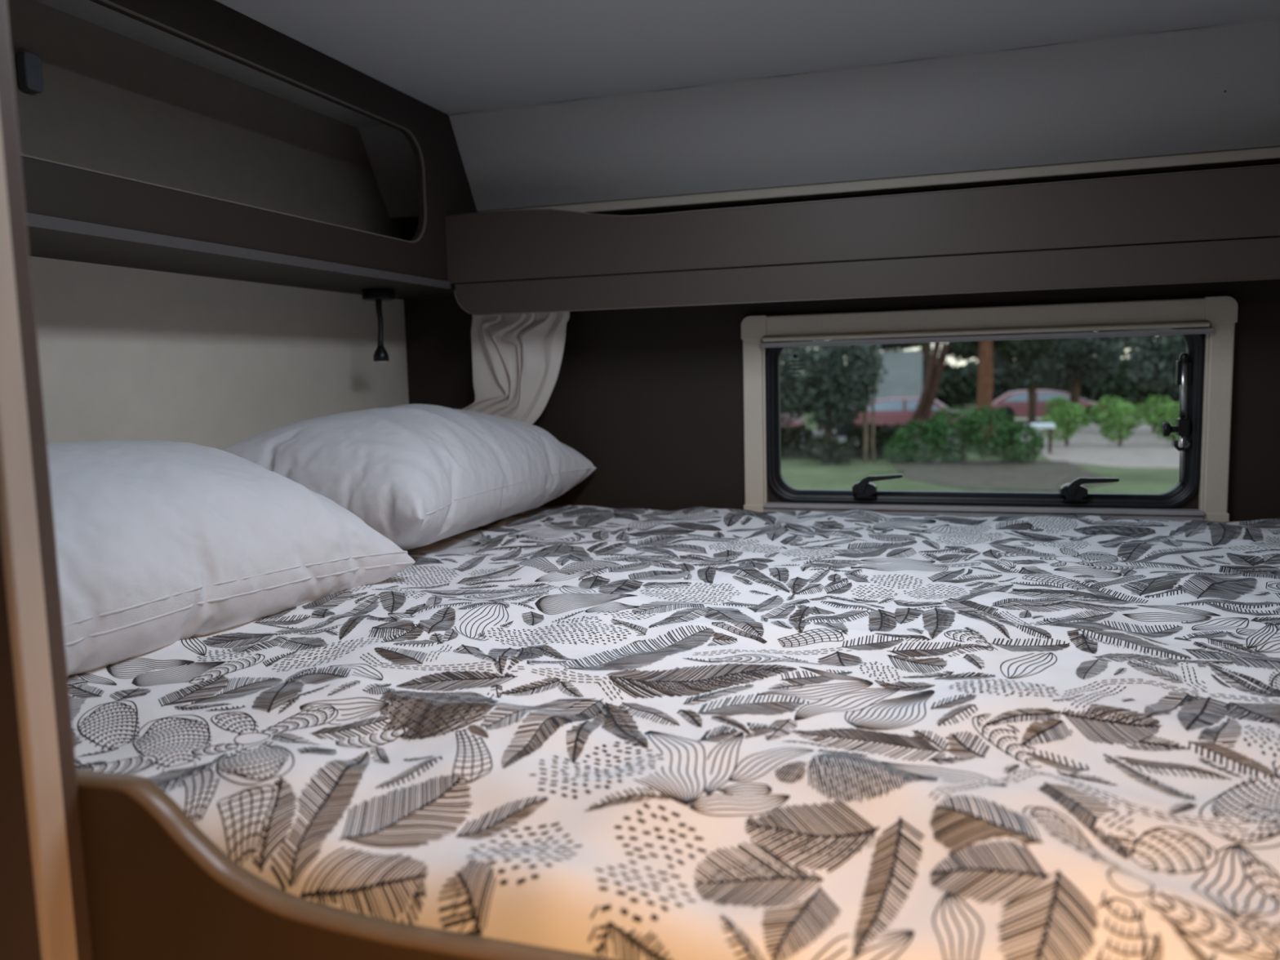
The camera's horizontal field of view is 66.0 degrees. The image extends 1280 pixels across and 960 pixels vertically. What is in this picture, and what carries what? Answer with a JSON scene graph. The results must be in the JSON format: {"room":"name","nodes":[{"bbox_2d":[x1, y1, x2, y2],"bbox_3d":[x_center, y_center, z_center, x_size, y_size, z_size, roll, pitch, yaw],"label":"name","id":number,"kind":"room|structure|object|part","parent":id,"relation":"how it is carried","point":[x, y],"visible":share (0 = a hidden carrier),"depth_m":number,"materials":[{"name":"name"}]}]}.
{"room":"camper van interior","nodes":[
{"label":"camper van interior","id":0,"kind":"room"},
{"bbox_2d":[0,535,41,959],"bbox_3d":[-0.635,0.568,0.703,0.652,2.250,0.031,1,7,18],"label":"wall partition","id":1,"kind":"structure","parent":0,"point":[19,926],"depth_m":0.55,"materials":[{"name":"brown laminate"}]},
{"bbox_2d":[0,120,77,959],"bbox_3d":[-0.325,0.572,0.597,0.004,2.250,0.020,1,7,18],"label":"trim","id":2,"kind":"structure","parent":1,"relation":"attached to","point":[19,530],"depth_m":0.54,"materials":[{"name":"brown wood"}]},
{"bbox_2d":[0,0,93,959],"bbox_3d":[-0.321,0.570,0.612,0.004,2.250,0.012,1,7,18],"label":"trim","id":3,"kind":"structure","parent":1,"relation":"attached to","point":[8,112],"depth_m":0.55,"materials":[{"name":"beige plastic"}]},
{"bbox_2d":[30,256,408,448],"bbox_3d":[-1.023,0.578,0.609,0.030,2.270,3.400,1,7,18],"label":"wall","id":4,"kind":"structure","parent":0,"point":[125,353],"depth_m":1.55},
{"bbox_2d":[6,0,478,299],"bbox_3d":[-0.638,-0.470,1.379,0.212,0.331,1.474,1,7,18],"label":"overhead shelf","id":5,"kind":"object","parent":4,"relation":"attached to","point":[203,138],"visible":0.91,"depth_m":1.46,"materials":[{"name":"grey plastic"}]},
{"bbox_2d":[16,51,43,93],"bbox_3d":[-0.777,-0.518,1.255,0.016,0.047,0.025,1,7,18],"label":"wall fitting","id":6,"kind":"object","parent":5,"relation":"attached to","point":[29,72],"visible":1,"depth_m":1.25,"materials":[{"name":"black plastic"}]},
{"bbox_3d":[-0.738,-0.476,1.410,0.003,0.314,1.474,1,7,18],"label":"panel","id":7,"kind":"part","parent":5,"relation":"part of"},
{"bbox_2d":[361,288,395,362],"bbox_3d":[-0.494,-0.292,1.871,0.061,0.137,0.061,1,7,18],"label":"reading lamp","id":8,"kind":"object","parent":5,"relation":"attached to","point":[380,354],"visible":1,"depth_m":1.86,"materials":[{"name":"black plastic"}]},
{"bbox_2d":[214,0,1279,115],"bbox_3d":[-0.020,-0.525,0.069,2.250,0.030,3.295,1,7,18],"label":"ceiling","id":9,"kind":"structure","parent":0,"point":[450,56],"depth_m":1.47,"materials":[{"name":"fabric"}]},
{"bbox_2d":[449,17,1279,115],"bbox_3d":[0.579,-0.689,1.584,1.979,0.006,0.007,1,7,18],"label":"trim","id":10,"kind":"structure","parent":9,"relation":"attached to","point":[1278,18],"depth_m":1.64,"materials":[{"name":"plastic"}]},
{"bbox_2d":[358,19,1279,221],"bbox_3d":[0.504,-0.632,1.694,2.189,0.196,0.148,1,7,18],"label":"wall","id":11,"kind":"structure","parent":0,"point":[1216,89],"depth_m":1.70,"materials":[{"name":"fabric"}]},
{"bbox_2d":[400,162,1279,521],"bbox_3d":[0.559,0.491,1.902,2.250,2.083,0.030,1,7,18],"label":"wall","id":12,"kind":"structure","parent":0,"point":[653,397],"depth_m":1.96,"materials":[{"name":"brown laminate"}]},
{"bbox_2d":[444,164,1279,315],"bbox_3d":[0.599,-0.409,1.671,1.987,0.192,0.181,1,7,18],"label":"wall shelf","id":13,"kind":"object","parent":12,"relation":"attached to","point":[1223,224],"visible":0.97,"depth_m":1.64,"materials":[{"name":"grey plastic"}]},
{"bbox_2d":[461,311,569,424],"bbox_3d":[-0.271,-0.212,1.987,0.290,0.332,0.025,1,7,18],"label":"curtain","id":14,"kind":"object","parent":13,"relation":"hanging from","point":[517,358],"visible":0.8,"depth_m":1.98,"materials":[{"name":"fabric"}]},
{"bbox_2d":[480,146,1279,214],"bbox_3d":[0.621,-0.530,1.724,1.982,0.018,0.041,1,7,18],"label":"trim","id":15,"kind":"structure","parent":12,"relation":"attached to","point":[1264,155],"depth_m":1.74,"materials":[{"name":"plastic"}]},
{"bbox_2d":[741,296,1238,521],"bbox_3d":[0.602,-0.111,1.797,0.837,0.402,0.059,1,7,18],"label":"window","id":16,"kind":"structure","parent":12,"relation":"in","point":[1203,373],"depth_m":1.75,"materials":[{"name":"beige plastic"}]},
{"bbox_3d":[0.429,0.031,1.872,0.039,0.004,0.028,1,7,18],"label":"foot plate","id":17,"kind":"part","parent":16,"relation":"part of","materials":[{"name":"black plastic"}]},
{"bbox_3d":[0.447,0.007,1.836,0.084,0.036,0.012,1,7,18],"label":"lever","id":18,"kind":"part","parent":16,"relation":"part of","materials":[{"name":"black plastic"}]},
{"bbox_3d":[0.604,0.069,1.806,0.758,0.042,0.031,1,7,18],"label":"sill rail","id":19,"kind":"part","parent":16,"relation":"part of","materials":[{"name":"grey plastic"}]},
{"bbox_3d":[0.774,0.035,1.761,0.039,0.004,0.028,1,7,18],"label":"foot plate","id":20,"kind":"part","parent":16,"relation":"part of","materials":[{"name":"black plastic"}]},
{"bbox_3d":[0.792,0.012,1.725,0.084,0.033,0.012,1,7,18],"label":"lever","id":21,"kind":"part","parent":16,"relation":"part of","materials":[{"name":"black plastic"}]},
{"bbox_3d":[0.909,-0.088,1.698,0.014,0.026,0.026,1,7,18],"label":"clamp knob","id":22,"kind":"part","parent":16,"relation":"part of","materials":[{"name":"black plastic"}]},
{"bbox_3d":[0.933,-0.051,1.697,0.007,0.112,0.007,1,7,18],"label":"stay rod","id":23,"kind":"part","parent":16,"relation":"part of","materials":[{"name":"metal"}]},
{"bbox_3d":[0.062,1.731,0.394,2.250,0.030,3.460,1,7,18],"label":"floor","id":24,"kind":"structure","parent":0,"visible":0},
{"bbox_2d":[75,768,617,959],"bbox_3d":[0.336,0.854,1.219,2.186,1.520,1.474,1,7,18],"label":"bed","id":25,"kind":"object","parent":24,"relation":"on","point":[158,887],"visible":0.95,"depth_m":0.56,"materials":[{"name":"brown laminate"}]},
{"bbox_3d":[0.405,0.937,0.436,1.573,1.518,0.016,1,7,18],"label":"rail","id":26,"kind":"part","parent":25,"relation":"part of","materials":[{"name":"brown laminate"}]},
{"bbox_3d":[0.324,0.273,1.156,2.145,0.139,1.420,1,7,18],"label":"mattress","id":27,"kind":"object","parent":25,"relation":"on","visible":0},
{"bbox_2d":[67,505,1279,959],"bbox_3d":[0.315,0.161,1.159,2.267,0.089,1.513,1,7,18],"label":"duvet","id":28,"kind":"object","parent":27,"relation":"on","point":[694,733],"visible":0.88,"depth_m":0.73,"materials":[{"name":"white fabric"}]},
{"bbox_2d":[46,440,415,676],"bbox_3d":[-0.632,0.070,1.060,0.429,0.219,0.731,1,7,21],"label":"pillow","id":29,"kind":"object","parent":28,"relation":"on","point":[159,544],"visible":0.8,"depth_m":1.04,"materials":[{"name":"white fabric"}]},
{"bbox_2d":[219,404,596,550],"bbox_3d":[-0.405,-0.027,1.741,0.446,0.211,0.701,1,7,18],"label":"pillow","id":30,"kind":"object","parent":28,"relation":"on","point":[418,475],"visible":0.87,"depth_m":1.53,"materials":[{"name":"white fabric"}]},
{"label":"outside","id":31,"kind":"structure","parent":0,"visible":0},
{"bbox_2d":[781,384,1179,493],"bbox_3d":[34.083,-10.279,105.791,320.000,0.001,216.800,1,7,18],"label":"ground","id":32,"kind":"structure","parent":31,"point":[797,473],"depth_m":18.69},
{"bbox_2d":[780,340,806,410],"bbox_3d":[6.372,-6.080,50.059,5.463,5.869,3.503,1,7,18],"label":"tree","id":33,"kind":"object","parent":32,"relation":"on","point":[801,340],"visible":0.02,"depth_m":49.43,"materials":[{"name":"green plant"}]},
{"bbox_2d":[780,423,814,458],"bbox_3d":[3.220,-0.899,23.372,1.959,0.912,0.785,1,7,18],"label":"hedge","id":34,"kind":"object","parent":32,"relation":"on","point":[788,450],"visible":0.35,"depth_m":23.08,"materials":[{"name":"green plant"}]},
{"bbox_2d":[804,434,853,464],"bbox_3d":[4.122,-0.649,21.532,1.115,0.708,0.677,1,7,18],"label":"shrub","id":35,"kind":"object","parent":32,"relation":"on","point":[834,450],"visible":0.99,"depth_m":21.41,"materials":[{"name":"green plant"}]},
{"bbox_2d":[780,337,887,452],"bbox_3d":[3.963,-2.178,22.247,3.141,3.517,2.506,1,7,18],"label":"tree","id":36,"kind":"object","parent":32,"relation":"on","point":[820,378],"visible":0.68,"depth_m":21.76,"materials":[{"name":"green plant"}]},
{"bbox_2d":[809,339,900,397],"bbox_3d":[11.795,-6.780,54.072,5.826,6.162,3.450,1,7,18],"label":"tree","id":37,"kind":"object","parent":32,"relation":"on","point":[844,367],"visible":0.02,"depth_m":53.89,"materials":[{"name":"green plant"}]},
{"bbox_2d":[844,422,914,458],"bbox_3d":[5.486,-0.881,22.659,1.643,0.918,0.789,1,7,18],"label":"hedge","id":38,"kind":"object","parent":32,"relation":"on","point":[880,437],"visible":0.48,"depth_m":22.53,"materials":[{"name":"green plant"}]},
{"bbox_2d":[846,342,929,408],"bbox_3d":[10.002,-4.104,40.168,3.400,3.150,3.400,1,7,18],"label":"shed","id":39,"kind":"object","parent":32,"relation":"on","point":[904,379],"visible":0.29,"depth_m":38.55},
{"bbox_2d":[858,336,937,462],"bbox_3d":[5.374,-2.448,23.309,3.243,3.800,2.409,-7,9,-43],"label":"tree","id":40,"kind":"object","parent":32,"relation":"on","point":[891,346],"visible":0.12,"depth_m":22.16,"materials":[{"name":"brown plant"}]},
{"bbox_2d":[877,342,977,408],"bbox_3d":[13.829,-6.624,47.572,6.040,7.156,3.507,1,7,18],"label":"tree","id":41,"kind":"object","parent":32,"relation":"on","point":[962,383],"visible":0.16,"depth_m":46.72,"materials":[{"name":"green plant"}]},
{"bbox_2d":[957,353,1048,404],"bbox_3d":[19.243,-6.688,51.707,5.802,5.998,3.465,1,7,18],"label":"tree","id":42,"kind":"object","parent":32,"relation":"on","point":[998,390],"visible":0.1,"depth_m":51.09,"materials":[{"name":"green plant"}]},
{"bbox_2d":[1040,328,1166,404],"bbox_3d":[21.251,-5.907,45.285,5.482,5.990,3.434,1,7,18],"label":"tree","id":43,"kind":"object","parent":32,"relation":"on","point":[1119,384],"visible":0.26,"depth_m":44.35,"materials":[{"name":"green plant"}]},
{"bbox_2d":[1125,335,1179,401],"bbox_3d":[26.668,-7.229,49.221,5.823,7.332,3.471,1,7,18],"label":"tree","id":44,"kind":"object","parent":32,"relation":"on","point":[1174,395],"visible":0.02,"depth_m":48.83,"materials":[{"name":"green plant"}]},
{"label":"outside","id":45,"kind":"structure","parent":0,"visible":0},
{"bbox_2d":[785,428,991,449],"bbox_3d":[-9.441,-1.391,34.332,41.000,0.030,8.500,1,7,18],"label":"driveway","id":46,"kind":"structure","parent":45,"point":[815,432],"depth_m":29.92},
{"bbox_2d":[780,413,804,428],"bbox_3d":[2.983,-1.995,31.789,4.400,1.115,1.720,1,7,18],"label":"car","id":47,"kind":"object","parent":46,"relation":"on","point":[801,421],"visible":0.1,"depth_m":30.49,"materials":[{"name":"red paint"}]},
{"bbox_2d":[817,396,964,435],"bbox_3d":[7.804,-1.970,30.449,4.400,1.115,1.720,1,7,18],"label":"car","id":48,"kind":"object","parent":46,"relation":"on","point":[890,411],"visible":0.27,"depth_m":29.67,"materials":[{"name":"red paint"}]},
{"bbox_2d":[910,335,977,437],"bbox_3d":[9.076,-3.319,28.800,3.462,4.143,1.748,1,7,18],"label":"tree","id":49,"kind":"object","parent":46,"relation":"on","point":[933,375],"visible":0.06,"depth_m":28.62,"materials":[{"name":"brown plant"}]},
{"bbox_2d":[946,332,1060,443],"bbox_3d":[9.259,-2.889,25.531,3.016,3.963,1.888,1,7,18],"label":"tree","id":50,"kind":"object","parent":46,"relation":"on","point":[984,349],"visible":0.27,"depth_m":25.22,"materials":[{"name":"green plant"}]},
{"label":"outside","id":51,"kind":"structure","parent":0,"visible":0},
{"bbox_2d":[890,460,1114,492],"bbox_3d":[6.661,-0.104,18.773,4.000,0.045,5.200,1,7,18],"label":"mulch bed","id":52,"kind":"object","parent":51,"point":[971,475],"visible":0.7,"depth_m":18.53,"materials":[{"name":"brown soil"}]},
{"bbox_2d":[880,404,1047,462],"bbox_3d":[6.840,-0.936,20.956,3.373,1.316,1.202,1,7,18],"label":"bush","id":53,"kind":"object","parent":52,"relation":"on","point":[1008,433],"visible":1,"depth_m":20.75,"materials":[{"name":"green plant"}]},
{"bbox_3d":[6.863,-0.647,20.971,0.128,0.606,0.097,1,7,18],"label":"stem","id":54,"kind":"part","parent":53,"relation":"part of","materials":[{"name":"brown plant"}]},
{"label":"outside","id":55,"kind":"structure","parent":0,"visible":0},
{"bbox_2d":[998,417,1179,469],"bbox_3d":[17.479,-1.188,26.259,14.800,0.040,19.400,1,7,18],"label":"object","id":56,"kind":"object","parent":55,"point":[1144,449],"visible":0.44,"depth_m":23.16,"materials":[{"name":"grey concrete"}]},
{"bbox_2d":[992,331,1091,426],"bbox_3d":[12.284,-3.502,30.210,2.927,4.004,1.878,1,7,18],"label":"tree","id":57,"kind":"object","parent":56,"relation":"on","point":[1028,375],"visible":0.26,"depth_m":30.02,"materials":[{"name":"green plant"}]},
{"bbox_2d":[1030,422,1055,453],"bbox_3d":[9.264,-0.947,22.698,0.500,0.700,0.600,1,7,18],"label":"garden table","id":58,"kind":"object","parent":56,"relation":"on","point":[1050,426],"visible":0.59,"depth_m":22.43,"materials":[{"name":"white paint"}]},
{"bbox_3d":[9.497,-0.921,22.869,0.037,0.600,0.037,-2,6,-5],"label":"leg","id":59,"kind":"part","parent":58,"relation":"part of","materials":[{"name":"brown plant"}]},
{"bbox_3d":[9.357,-0.870,22.434,0.037,0.600,0.037,-2,6,-5],"label":"leg","id":60,"kind":"part","parent":58,"relation":"part of","materials":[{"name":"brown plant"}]},
{"bbox_2d":[992,390,1110,422],"bbox_3d":[14.329,-2.599,34.721,4.500,1.115,1.720,1,7,18],"label":"car","id":61,"kind":"object","parent":56,"relation":"on","point":[1016,402],"visible":0.44,"depth_m":34.18,"materials":[{"name":"red paint"}]},
{"bbox_2d":[1043,395,1086,428],"bbox_3d":[12.497,-1.924,29.039,1.232,1.116,0.698,1,7,18],"label":"bush","id":62,"kind":"object","parent":56,"relation":"on","point":[1057,400],"visible":0.38,"depth_m":29.00,"materials":[{"name":"green plant"}]},
{"bbox_2d":[1040,402,1094,446],"bbox_3d":[10.589,-1.374,24.439,1.247,1.107,0.640,1,7,18],"label":"bush","id":63,"kind":"object","parent":56,"relation":"on","point":[1066,414],"visible":0.94,"depth_m":24.36,"materials":[{"name":"green plant"}]},
{"bbox_3d":[10.624,-1.197,24.452,0.130,0.751,0.078,1,7,18],"label":"stem","id":64,"kind":"part","parent":63,"relation":"part of","materials":[{"name":"brown plant"}]},
{"bbox_2d":[1036,329,1133,422],"bbox_3d":[14.046,-3.663,31.532,3.496,3.950,2.081,1,7,18],"label":"tree","id":65,"kind":"object","parent":56,"relation":"on","point":[1077,361],"visible":0.44,"depth_m":31.05,"materials":[{"name":"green plant"}]},
{"bbox_2d":[1087,395,1129,426],"bbox_3d":[13.641,-1.905,28.666,1.180,1.105,0.689,1,7,18],"label":"bush","id":66,"kind":"object","parent":56,"relation":"on","point":[1102,403],"visible":0.44,"depth_m":28.61,"materials":[{"name":"green plant"}]},
{"bbox_2d":[1093,401,1147,445],"bbox_3d":[11.736,-1.355,24.064,1.220,1.104,0.666,1,7,18],"label":"bush","id":67,"kind":"object","parent":56,"relation":"on","point":[1121,429],"visible":1,"depth_m":24.00,"materials":[{"name":"green plant"}]},
{"bbox_3d":[11.756,-1.186,24.088,0.128,0.763,0.078,1,7,18],"label":"stem","id":68,"kind":"part","parent":67,"relation":"part of","materials":[{"name":"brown plant"}]},
{"bbox_2d":[1133,394,1173,432],"bbox_3d":[14.769,-1.907,28.318,1.239,1.120,0.657,1,7,18],"label":"bush","id":69,"kind":"object","parent":56,"relation":"on","point":[1146,409],"visible":0.5,"depth_m":28.27,"materials":[{"name":"green plant"}]},
{"bbox_3d":[14.795,-1.724,28.331,0.131,0.752,0.078,1,7,18],"label":"stem","id":70,"kind":"part","parent":69,"relation":"part of","materials":[{"name":"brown plant"}]},
{"bbox_2d":[1124,328,1186,438],"bbox_3d":[14.509,-3.043,25.838,3.221,3.927,2.067,1,7,18],"label":"tree","id":71,"kind":"object","parent":56,"relation":"on","point":[1151,352],"visible":0.3,"depth_m":25.80,"materials":[{"name":"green plant"}]},
{"bbox_2d":[1146,400,1180,445],"bbox_3d":[12.877,-1.362,23.714,1.217,1.127,0.666,1,7,18],"label":"bush","id":72,"kind":"object","parent":56,"relation":"on","point":[1172,414],"visible":0.43,"depth_m":23.70,"materials":[{"name":"green plant"}]},
{"bbox_3d":[12.886,-1.176,23.725,0.134,0.755,0.078,1,7,18],"label":"stem","id":73,"kind":"part","parent":72,"relation":"part of","materials":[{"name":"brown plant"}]}
]}

